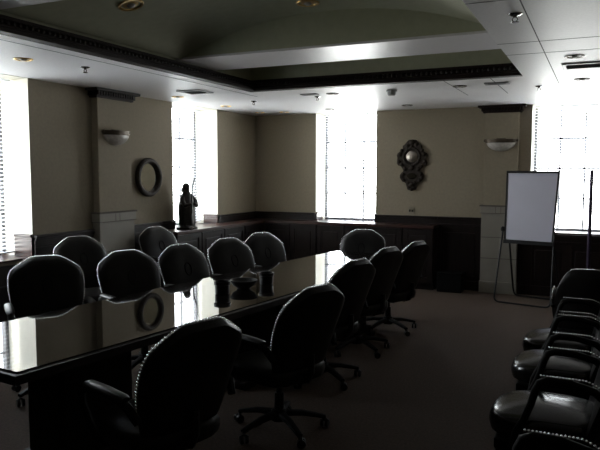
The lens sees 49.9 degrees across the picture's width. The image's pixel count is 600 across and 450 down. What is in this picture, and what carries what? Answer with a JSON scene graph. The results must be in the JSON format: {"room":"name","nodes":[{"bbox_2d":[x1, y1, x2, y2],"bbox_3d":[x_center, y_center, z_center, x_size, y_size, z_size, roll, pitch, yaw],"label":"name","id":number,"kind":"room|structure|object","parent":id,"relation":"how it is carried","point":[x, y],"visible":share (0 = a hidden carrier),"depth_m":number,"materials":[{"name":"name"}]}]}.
{"room":"conference room","nodes":[
{"label":"conference room","id":0,"kind":"room"},
{"bbox_2d":[0,78,255,266],"bbox_3d":[-3.652,-0.017,4.718,0.450,2.562,13.850,2,5,25],"label":"wall","id":1,"kind":"structure","parent":0,"point":[60,124],"depth_m":7.03,"materials":[{"name":"beige paint"}]},
{"bbox_2d":[0,264,17,322],"bbox_3d":[-2.856,0.785,5.927,0.035,0.770,1.090,2,5,25],"label":"trim","id":2,"kind":"structure","parent":1,"relation":"attached to","point":[4,270],"depth_m":6.06,"materials":[{"name":"brown wood"}]},
{"bbox_2d":[0,73,32,254],"bbox_3d":[-3.065,-0.525,5.919,0.430,1.742,1.090,2,5,25],"label":"window","id":3,"kind":"structure","parent":1,"relation":"in","point":[19,136],"depth_m":6.38,"materials":[{"name":"white paint"}]},
{"bbox_2d":[0,78,15,253],"bbox_3d":[-3.087,-0.538,5.928,0.046,1.707,1.050,2,5,25],"label":"window blind","id":4,"kind":"object","parent":3,"relation":"attached to","point":[1,79],"visible":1,"depth_m":6.34,"materials":[{"name":"white plastic"}]},
{"bbox_2d":[0,233,32,263],"bbox_3d":[-3.034,0.245,5.966,0.400,0.240,1.090,2,5,25],"label":"windowsill","id":5,"kind":"structure","parent":1,"relation":"attached to","point":[23,245],"depth_m":6.39,"materials":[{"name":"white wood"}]},
{"bbox_2d":[33,229,94,256],"bbox_3d":[-2.446,0.587,6.771,0.055,1.030,0.810,2,5,25],"label":"trim","id":6,"kind":"structure","parent":1,"relation":"attached to","point":[43,244],"depth_m":6.54,"materials":[{"name":"brown wood"}]},
{"bbox_2d":[85,87,140,255],"bbox_3d":[-2.089,-0.226,7.330,0.175,2.562,0.720,2,5,25],"label":"column","id":7,"kind":"structure","parent":1,"relation":"attached to","point":[113,216],"depth_m":7.23,"materials":[{"name":"beige painted plaster"},{"name":"dark wood"}]},
{"bbox_2d":[101,129,129,144],"bbox_3d":[-2.025,-0.983,7.239,0.136,0.175,0.452,2,5,25],"label":"wall sconce","id":8,"kind":"object","parent":1,"relation":"attached to","point":[114,137],"visible":1,"depth_m":7.15,"materials":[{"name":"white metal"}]},
{"bbox_2d":[134,222,159,252],"bbox_3d":[-1.895,0.492,7.950,0.055,1.030,0.500,2,5,25],"label":"trim","id":9,"kind":"structure","parent":1,"relation":"attached to","point":[139,228],"depth_m":7.81,"materials":[{"name":"brown wood"}]},
{"bbox_2d":[135,158,161,196],"bbox_3d":[-1.860,-0.585,7.935,0.068,0.475,0.485,2,5,25],"label":"oval mirror","id":10,"kind":"object","parent":1,"relation":"attached to","point":[148,174],"visible":1,"depth_m":7.93,"materials":[{"name":"brown wood"}]},
{"bbox_2d":[141,163,156,190],"bbox_3d":[-1.874,-0.586,7.942,0.012,0.380,0.360,2,5,25],"label":"mirror glass","id":11,"kind":"object","parent":10,"relation":"attached to","point":[149,171],"depth_m":7.96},
{"bbox_2d":[159,220,176,229],"bbox_3d":[-1.713,0.005,8.302,0.055,0.115,0.360,2,5,25],"label":"trim","id":12,"kind":"structure","parent":1,"relation":"attached to","point":[170,224],"depth_m":8.32,"materials":[{"name":"brown wood"}]},
{"bbox_2d":[172,102,217,224],"bbox_3d":[-1.627,-0.815,8.998,0.430,1.657,1.090,2,5,25],"label":"window","id":13,"kind":"structure","parent":1,"relation":"in","point":[206,127],"depth_m":9.46,"materials":[{"name":"white paint"}]},
{"bbox_2d":[172,106,200,223],"bbox_3d":[-1.703,-0.830,9.032,0.046,1.622,1.050,2,5,25],"label":"window blind","id":14,"kind":"object","parent":13,"relation":"attached to","point":[190,171],"visible":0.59,"depth_m":9.17,"materials":[{"name":"white plastic"}]},
{"bbox_2d":[174,214,217,228],"bbox_3d":[-1.596,-0.045,9.045,0.400,0.155,1.090,2,5,25],"label":"windowsill","id":15,"kind":"structure","parent":1,"relation":"attached to","point":[208,218],"depth_m":9.48,"materials":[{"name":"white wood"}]},
{"bbox_2d":[218,211,256,222],"bbox_3d":[-0.948,-0.127,9.942,0.055,0.115,1.090,2,5,25],"label":"trim","id":16,"kind":"structure","parent":1,"relation":"attached to","point":[244,215],"depth_m":9.86,"materials":[{"name":"brown wood"}]},
{"bbox_2d":[0,288,552,449],"bbox_3d":[-0.471,1.434,3.350,7.470,0.100,13.850,2,5,25],"label":"floor","id":17,"kind":"structure","parent":0,"point":[435,387],"depth_m":4.91,"materials":[{"name":"brown carpet"}]},
{"bbox_2d":[4,255,95,406],"bbox_3d":[-1.854,0.757,4.833,0.660,1.004,0.712,-2,5,-27],"label":"chair","id":18,"kind":"object","parent":17,"relation":"on","point":[40,284],"visible":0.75,"depth_m":4.95,"materials":[{"name":"black leather"}]},
{"bbox_2d":[53,235,106,301],"bbox_3d":[-2.024,0.631,6.330,0.712,1.014,0.660,5,7,45],"label":"chair","id":19,"kind":"object","parent":17,"relation":"on","point":[86,252],"visible":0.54,"depth_m":6.43,"materials":[{"name":"black leather"}]},
{"bbox_2d":[97,249,165,368],"bbox_3d":[-1.314,0.723,5.391,0.660,0.984,0.712,-4,6,-39],"label":"chair","id":20,"kind":"object","parent":17,"relation":"on","point":[125,272],"visible":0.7,"depth_m":5.47,"materials":[{"name":"black leather"}]},
{"bbox_2d":[138,226,177,285],"bbox_3d":[-1.510,0.532,7.627,0.712,1.004,0.660,4,6,39],"label":"chair","id":21,"kind":"object","parent":17,"relation":"on","point":[153,241],"visible":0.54,"depth_m":7.65,"materials":[{"name":"black leather"}]},
{"bbox_2d":[77,316,241,449],"bbox_3d":[-0.665,0.899,3.104,0.712,1.004,0.660,4,6,43],"label":"chair","id":22,"kind":"object","parent":17,"relation":"on","point":[183,380],"visible":1,"depth_m":2.88,"materials":[{"name":"black leather"}]},
{"bbox_2d":[158,243,209,285],"bbox_3d":[-0.900,0.683,5.896,0.712,0.984,0.660,4,6,41],"label":"chair","id":23,"kind":"object","parent":17,"relation":"on","point":[178,263],"visible":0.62,"depth_m":5.95,"materials":[{"name":"black leather"}]},
{"bbox_2d":[0,251,373,449],"bbox_3d":[-0.428,0.855,5.215,1.050,0.752,4.840,3,5,31],"label":"conference table","id":24,"kind":"object","parent":17,"relation":"on","point":[53,352],"visible":0.53,"depth_m":3.77,"materials":[{"name":"black wood"}]},
{"bbox_2d":[214,280,230,294],"bbox_3d":[-0.578,0.463,4.799,0.127,0.096,0.127,2,5,25],"label":"cup","id":25,"kind":"object","parent":24,"relation":"on","point":[222,287],"visible":1,"depth_m":4.75,"materials":[{"name":"black ceramic"}]},
{"bbox_2d":[230,277,257,289],"bbox_3d":[-0.436,0.460,5.009,0.216,0.070,0.216,2,5,25],"label":"bowl","id":26,"kind":"object","parent":24,"relation":"on","point":[244,283],"visible":0.99,"depth_m":4.96,"materials":[{"name":"black ceramic"}]},
{"bbox_2d":[259,271,273,284],"bbox_3d":[-0.273,0.429,5.229,0.127,0.096,0.127,2,5,25],"label":"cup","id":27,"kind":"object","parent":24,"relation":"on","point":[266,277],"visible":1,"depth_m":5.18,"materials":[{"name":"black ceramic"}]},
{"bbox_2d":[161,229,223,287],"bbox_3d":[-1.436,0.514,8.645,0.302,0.875,1.138,2,5,25],"label":"base cabinet","id":28,"kind":"object","parent":17,"relation":"on","point":[203,240],"visible":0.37,"depth_m":8.59,"materials":[{"name":"brown wood"}]},
{"bbox_2d":[169,218,438,234],"bbox_3d":[0.088,0.053,8.698,2.989,0.038,2.609,2,5,25],"label":"countertop","id":29,"kind":"structure","parent":28,"relation":"on","point":[215,226],"depth_m":9.40,"materials":[{"name":"brown wood"}]},
{"bbox_2d":[176,177,197,229],"bbox_3d":[-1.479,-0.285,8.433,0.290,0.674,0.280,5,7,45],"label":"figurine","id":30,"kind":"object","parent":29,"relation":"on","point":[188,202],"visible":1,"depth_m":8.37,"materials":[{"name":"black stone"}]},
{"bbox_2d":[181,183,189,192],"bbox_3d":[-1.493,-0.472,8.432,0.114,0.163,0.118,5,7,45],"label":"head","id":31,"kind":"object","parent":30,"relation":"attached to","point":[185,188],"depth_m":8.39,"materials":[{"name":"brown metal"}]},
{"bbox_2d":[207,237,254,275],"bbox_3d":[-0.536,0.639,6.446,0.660,0.984,0.712,-4,6,-43],"label":"chair","id":32,"kind":"object","parent":17,"relation":"on","point":[225,255],"visible":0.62,"depth_m":6.53,"materials":[{"name":"black leather"}]},
{"bbox_2d":[223,223,262,241],"bbox_3d":[-0.955,0.432,9.675,0.302,0.875,1.138,2,5,25],"label":"base cabinet","id":33,"kind":"object","parent":17,"relation":"on","point":[242,233],"visible":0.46,"depth_m":9.54,"materials":[{"name":"brown wood"}]},
{"bbox_2d":[244,232,286,308],"bbox_3d":[-0.235,0.589,7.066,0.660,0.984,0.712,-4,6,-41],"label":"chair","id":34,"kind":"object","parent":17,"relation":"on","point":[266,248],"visible":0.42,"depth_m":7.17,"materials":[{"name":"black leather"}]},
{"bbox_2d":[231,283,344,448],"bbox_3d":[-0.112,0.829,4.078,0.712,0.988,0.660,5,7,45],"label":"chair","id":35,"kind":"object","parent":17,"relation":"on","point":[303,332],"visible":0.98,"depth_m":3.88,"materials":[{"name":"black leather"}]},
{"bbox_2d":[265,222,316,260],"bbox_3d":[-0.091,0.400,10.085,0.885,0.875,0.302,2,5,25],"label":"base cabinet","id":36,"kind":"object","parent":17,"relation":"on","point":[298,241],"visible":0.47,"depth_m":9.90,"materials":[{"name":"brown wood"}]},
{"bbox_2d":[276,258,375,390],"bbox_3d":[0.201,0.739,5.099,0.712,1.004,0.660,4,6,42],"label":"chair","id":37,"kind":"object","parent":17,"relation":"on","point":[354,279],"visible":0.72,"depth_m":4.92,"materials":[{"name":"black leather"}]},
{"bbox_2d":[317,224,372,254],"bbox_3d":[0.713,0.431,9.712,0.885,0.875,0.302,2,5,25],"label":"base cabinet","id":38,"kind":"object","parent":17,"relation":"on","point":[329,237],"visible":0.32,"depth_m":9.64,"materials":[{"name":"brown wood"}]},
{"bbox_2d":[340,229,384,313],"bbox_3d":[0.693,0.553,7.643,0.660,0.964,0.712,2,5,19],"label":"chair","id":39,"kind":"object","parent":17,"relation":"on","point":[359,240],"visible":0.44,"depth_m":7.81,"materials":[{"name":"black leather"}]},
{"bbox_2d":[329,246,402,358],"bbox_3d":[0.553,0.673,5.948,0.712,0.998,0.660,4,6,41],"label":"chair","id":40,"kind":"object","parent":17,"relation":"on","point":[387,261],"visible":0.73,"depth_m":5.77,"materials":[{"name":"black leather"}]},
{"bbox_2d":[366,240,429,335],"bbox_3d":[0.952,0.625,6.732,0.712,0.968,0.660,4,6,41],"label":"chair","id":41,"kind":"object","parent":17,"relation":"on","point":[415,255],"visible":0.69,"depth_m":6.54,"materials":[{"name":"black leather"}]},
{"bbox_2d":[373,227,437,289],"bbox_3d":[1.517,0.462,9.339,0.885,0.875,0.302,2,5,25],"label":"base cabinet","id":42,"kind":"object","parent":17,"relation":"on","point":[400,238],"visible":0.41,"depth_m":9.14,"materials":[{"name":"brown wood"}]},
{"bbox_2d":[436,270,464,292],"bbox_3d":[2.104,0.790,9.018,0.356,0.275,0.236,2,5,25],"label":"waste bin","id":43,"kind":"object","parent":17,"relation":"on","point":[447,280],"visible":1,"depth_m":8.93,"materials":[{"name":"black plastic"}]},
{"bbox_2d":[493,171,560,307],"bbox_3d":[2.941,0.151,8.227,0.724,1.678,0.594,4,6,37],"label":"easel","id":44,"kind":"object","parent":17,"relation":"on","point":[531,200],"visible":0.89,"depth_m":8.13,"materials":[{"name":"black metal"}]},
{"bbox_2d":[503,239,552,245],"bbox_3d":[2.869,0.221,8.119,0.610,0.047,0.058,4,6,37],"label":"tray","id":45,"kind":"object","parent":44,"relation":"on","point":[543,242],"depth_m":8.08,"materials":[{"name":"black metal"}]},
{"bbox_2d":[489,347,599,449],"bbox_3d":[1.296,0.933,3.232,0.660,0.925,0.576,2,5,25],"label":"armchair","id":46,"kind":"object","parent":17,"relation":"on","point":[512,412],"visible":1,"depth_m":3.11,"materials":[{"name":"black leather"}]},
{"bbox_2d":[511,314,599,399],"bbox_3d":[1.676,0.868,4.045,0.660,0.925,0.576,2,5,25],"label":"armchair","id":47,"kind":"object","parent":17,"relation":"on","point":[524,367],"visible":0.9,"depth_m":3.90,"materials":[{"name":"black leather"}]},
{"bbox_2d":[512,429,599,449],"bbox_3d":[0.773,1.023,2.111,0.660,0.925,0.576,2,5,25],"label":"armchair","id":48,"kind":"object","parent":17,"relation":"on","point":[548,439],"visible":1,"depth_m":2.32,"materials":[{"name":"black leather"}]},
{"bbox_2d":[522,297,599,355],"bbox_3d":[1.950,0.821,4.633,0.660,0.925,0.576,2,5,25],"label":"armchair","id":49,"kind":"object","parent":17,"relation":"on","point":[534,339],"visible":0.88,"depth_m":4.60,"materials":[{"name":"black leather"}]},
{"bbox_2d":[550,269,599,332],"bbox_3d":[2.332,0.774,5.214,0.576,0.925,0.660,2,5,25],"label":"armchair","id":50,"kind":"object","parent":17,"relation":"on","point":[576,283],"visible":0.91,"depth_m":4.96,"materials":[{"name":"black leather"}]},
{"bbox_2d":[585,170,597,268],"bbox_3d":[3.493,0.182,7.789,0.300,1.690,0.300,2,5,25],"label":"pole stand","id":51,"kind":"object","parent":17,"relation":"on","point":[588,258],"visible":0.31,"depth_m":7.75,"materials":[{"name":"grey metal"}]},
{"bbox_2d":[0,0,599,115],"bbox_3d":[-0.467,-1.536,3.110,7.470,0.742,13.850,2,5,25],"label":"ceiling","id":52,"kind":"structure","parent":0,"point":[269,53],"depth_m":5.47,"materials":[{"name":"white paint"}]},
{"bbox_2d":[13,57,32,61],"bbox_3d":[-2.233,-1.336,5.206,0.150,0.026,0.150,2,5,25],"label":"recessed light","id":53,"kind":"object","parent":52,"relation":"in","point":[16,58],"visible":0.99,"depth_m":5.19,"materials":[{"name":"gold metal"}]},
{"bbox_2d":[81,66,89,72],"bbox_3d":[-1.864,-1.347,5.597,0.084,0.052,0.083,2,5,25],"label":"sprinkler","id":54,"kind":"object","parent":52,"relation":"attached to","point":[83,67],"visible":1,"depth_m":5.58,"materials":[{"name":"silver metal"}]},
{"bbox_2d":[118,0,143,10],"bbox_3d":[-1.225,-1.593,4.670,0.183,0.062,0.189,3,5,32],"label":"recessed light","id":55,"kind":"object","parent":52,"relation":"in","point":[126,3],"visible":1,"depth_m":4.66,"materials":[{"name":"gold metal"}]},
{"bbox_2d":[176,89,213,94],"bbox_3d":[-1.182,-1.498,7.269,0.300,0.014,0.300,2,5,25],"label":"ceiling vent","id":56,"kind":"object","parent":52,"relation":"in","point":[195,91],"visible":1,"depth_m":7.22,"materials":[{"name":"grey metal"}]},
{"bbox_2d":[296,0,319,6],"bbox_3d":[0.060,-1.751,5.098,0.190,0.032,0.190,2,5,25],"label":"recessed light","id":57,"kind":"object","parent":52,"relation":"in","point":[307,3],"visible":1,"depth_m":5.08,"materials":[{"name":"gold metal"}]},
{"bbox_2d":[300,93,318,95],"bbox_3d":[0.114,-1.515,7.493,0.200,0.014,0.100,2,5,25],"label":"ceiling vent","id":58,"kind":"object","parent":52,"relation":"in","point":[309,94],"visible":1,"depth_m":7.45,"materials":[{"name":"grey metal"}]},
{"bbox_2d":[386,89,396,95],"bbox_3d":[1.014,-1.461,7.133,0.120,0.060,0.120,2,5,25],"label":"smoke detector","id":59,"kind":"object","parent":52,"relation":"attached to","point":[391,92],"visible":1,"depth_m":7.09,"materials":[{"name":"grey plastic"}]},
{"bbox_2d":[452,85,466,87],"bbox_3d":[1.681,-1.458,6.788,0.150,0.026,0.150,2,5,25],"label":"recessed light","id":60,"kind":"object","parent":52,"relation":"in","point":[458,86],"visible":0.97,"depth_m":6.77,"materials":[{"name":"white metal"}]},
{"bbox_2d":[484,82,509,85],"bbox_3d":[2.001,-1.436,6.552,0.240,0.014,0.120,2,5,25],"label":"ceiling vent","id":61,"kind":"object","parent":52,"relation":"in","point":[492,83],"visible":1,"depth_m":6.51,"materials":[{"name":"grey metal"}]},
{"bbox_2d":[508,12,522,22],"bbox_3d":[1.236,-1.190,3.709,0.084,0.052,0.083,2,5,25],"label":"sprinkler","id":62,"kind":"object","parent":52,"relation":"attached to","point":[514,14],"visible":1,"depth_m":3.69,"materials":[{"name":"silver metal"}]},
{"bbox_2d":[564,54,584,58],"bbox_3d":[2.147,-1.316,5.044,0.150,0.026,0.150,2,5,25],"label":"recessed light","id":63,"kind":"object","parent":52,"relation":"in","point":[576,55],"visible":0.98,"depth_m":5.03,"materials":[{"name":"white metal"}]},
{"bbox_2d":[562,61,599,69],"bbox_3d":[2.400,-1.346,5.444,0.340,0.014,0.280,2,5,25],"label":"ceiling vent","id":64,"kind":"object","parent":52,"relation":"in","point":[582,65],"visible":1,"depth_m":5.41,"materials":[{"name":"grey metal"}]},
{"bbox_2d":[574,78,589,80],"bbox_3d":[2.739,-1.415,6.265,0.150,0.026,0.150,2,5,25],"label":"recessed light","id":65,"kind":"object","parent":52,"relation":"in","point":[580,79],"visible":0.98,"depth_m":6.25,"materials":[{"name":"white metal"}]},
{"bbox_2d":[256,105,532,231],"bbox_3d":[2.560,-0.371,9.204,7.020,2.562,0.450,2,5,25],"label":"wall","id":66,"kind":"structure","parent":0,"point":[452,185],"depth_m":9.40,"materials":[{"name":"beige paint"}]},
{"bbox_2d":[256,211,315,219],"bbox_3d":[-0.248,-0.151,10.253,1.060,0.115,0.055,2,5,25],"label":"trim","id":67,"kind":"structure","parent":66,"relation":"attached to","point":[260,214],"depth_m":10.23,"materials":[{"name":"brown wood"}]},
{"bbox_2d":[316,211,375,221],"bbox_3d":[0.764,-0.120,10.012,0.980,0.155,0.400,2,5,25],"label":"window sill","id":68,"kind":"structure","parent":66,"relation":"attached to","point":[319,215],"depth_m":10.11,"materials":[{"name":"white wood"}]},
{"bbox_2d":[316,111,376,220],"bbox_3d":[0.780,-0.891,9.982,0.980,1.657,0.430,2,5,25],"label":"window","id":69,"kind":"structure","parent":66,"relation":"in","point":[322,191],"depth_m":10.17,"materials":[{"name":"white paint"}]},
{"bbox_2d":[324,113,376,218],"bbox_3d":[0.816,-0.910,10.058,0.940,1.622,0.046,2,5,25],"label":"window blind","id":70,"kind":"object","parent":69,"relation":"attached to","point":[334,136],"visible":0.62,"depth_m":10.05,"materials":[{"name":"white plastic"}]},
{"bbox_2d":[375,215,437,224],"bbox_3d":[1.547,-0.081,9.421,0.940,0.115,0.055,2,5,25],"label":"trim","id":71,"kind":"structure","parent":66,"relation":"attached to","point":[378,218],"depth_m":9.40,"materials":[{"name":"brown wood"}]},
{"bbox_2d":[408,207,413,214],"bbox_3d":[1.619,-0.207,9.399,0.090,0.110,0.016,2,5,25],"label":"electrical outlet","id":72,"kind":"object","parent":66,"relation":"attached to","point":[410,209],"visible":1,"depth_m":9.40,"materials":[{"name":"beige plastic"}]},
{"bbox_2d":[397,140,427,190],"bbox_3d":[1.613,-0.862,9.319,0.450,0.742,0.067,2,5,25],"label":"mirror","id":73,"kind":"object","parent":66,"relation":"attached to","point":[411,158],"visible":1,"depth_m":9.31,"materials":[{"name":"brown wood"}]},
{"bbox_2d":[406,151,416,161],"bbox_3d":[1.608,-0.986,9.297,0.168,0.168,0.027,2,5,25],"label":"round mirror","id":74,"kind":"object","parent":73,"relation":"attached to","point":[411,156],"depth_m":9.29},
{"bbox_2d":[407,173,416,178],"bbox_3d":[1.616,-0.708,9.326,0.150,0.096,0.008,2,5,25],"label":"oval mirror","id":75,"kind":"object","parent":73,"relation":"attached to","point":[409,175],"depth_m":9.32,"materials":[{"name":"glass"}]},
{"bbox_2d":[437,216,480,290],"bbox_3d":[2.249,0.402,9.132,0.610,1.030,0.055,2,5,25],"label":"trim","id":76,"kind":"structure","parent":66,"relation":"attached to","point":[459,238],"depth_m":9.11,"materials":[{"name":"brown wood"}]},
{"bbox_2d":[484,138,517,150],"bbox_3d":[2.691,-1.082,8.664,0.452,0.175,0.136,2,5,25],"label":"wall sconce","id":77,"kind":"object","parent":66,"relation":"attached to","point":[498,144],"visible":1,"depth_m":8.63,"materials":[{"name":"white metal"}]},
{"bbox_2d":[478,104,526,294],"bbox_3d":[2.723,-0.337,8.785,0.620,2.562,0.175,2,5,25],"label":"column","id":78,"kind":"structure","parent":66,"relation":"attached to","point":[501,121],"depth_m":8.79,"materials":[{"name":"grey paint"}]},
{"bbox_2d":[517,244,527,294],"bbox_3d":[3.024,0.433,8.773,0.140,1.030,0.055,2,5,25],"label":"trim","id":79,"kind":"structure","parent":66,"relation":"attached to","point":[522,251],"depth_m":8.79,"materials":[{"name":"brown wood"}]},
{"bbox_2d":[527,234,599,295],"bbox_3d":[3.541,0.547,8.541,1.000,0.840,0.055,2,5,25],"label":"trim","id":80,"kind":"structure","parent":66,"relation":"attached to","point":[571,250],"depth_m":8.59,"materials":[{"name":"brown wood"}]},
{"bbox_2d":[531,102,599,231],"bbox_3d":[3.645,-0.757,8.656,1.000,1.702,0.430,2,5,25],"label":"window","id":81,"kind":"structure","parent":66,"relation":"in","point":[534,141],"depth_m":8.80,"materials":[{"name":"white paint"}]},
{"bbox_2d":[534,104,599,230],"bbox_3d":[3.655,-0.771,8.677,0.960,1.667,0.046,2,5,25],"label":"window blind","id":82,"kind":"object","parent":81,"relation":"attached to","point":[597,129],"visible":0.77,"depth_m":8.68,"materials":[{"name":"white plastic"}]},
{"bbox_2d":[555,230,599,235],"bbox_3d":[3.629,0.104,8.693,1.000,0.020,0.400,2,5,25],"label":"window sill","id":83,"kind":"structure","parent":66,"relation":"attached to","point":[556,231],"depth_m":8.58,"materials":[{"name":"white paint"}]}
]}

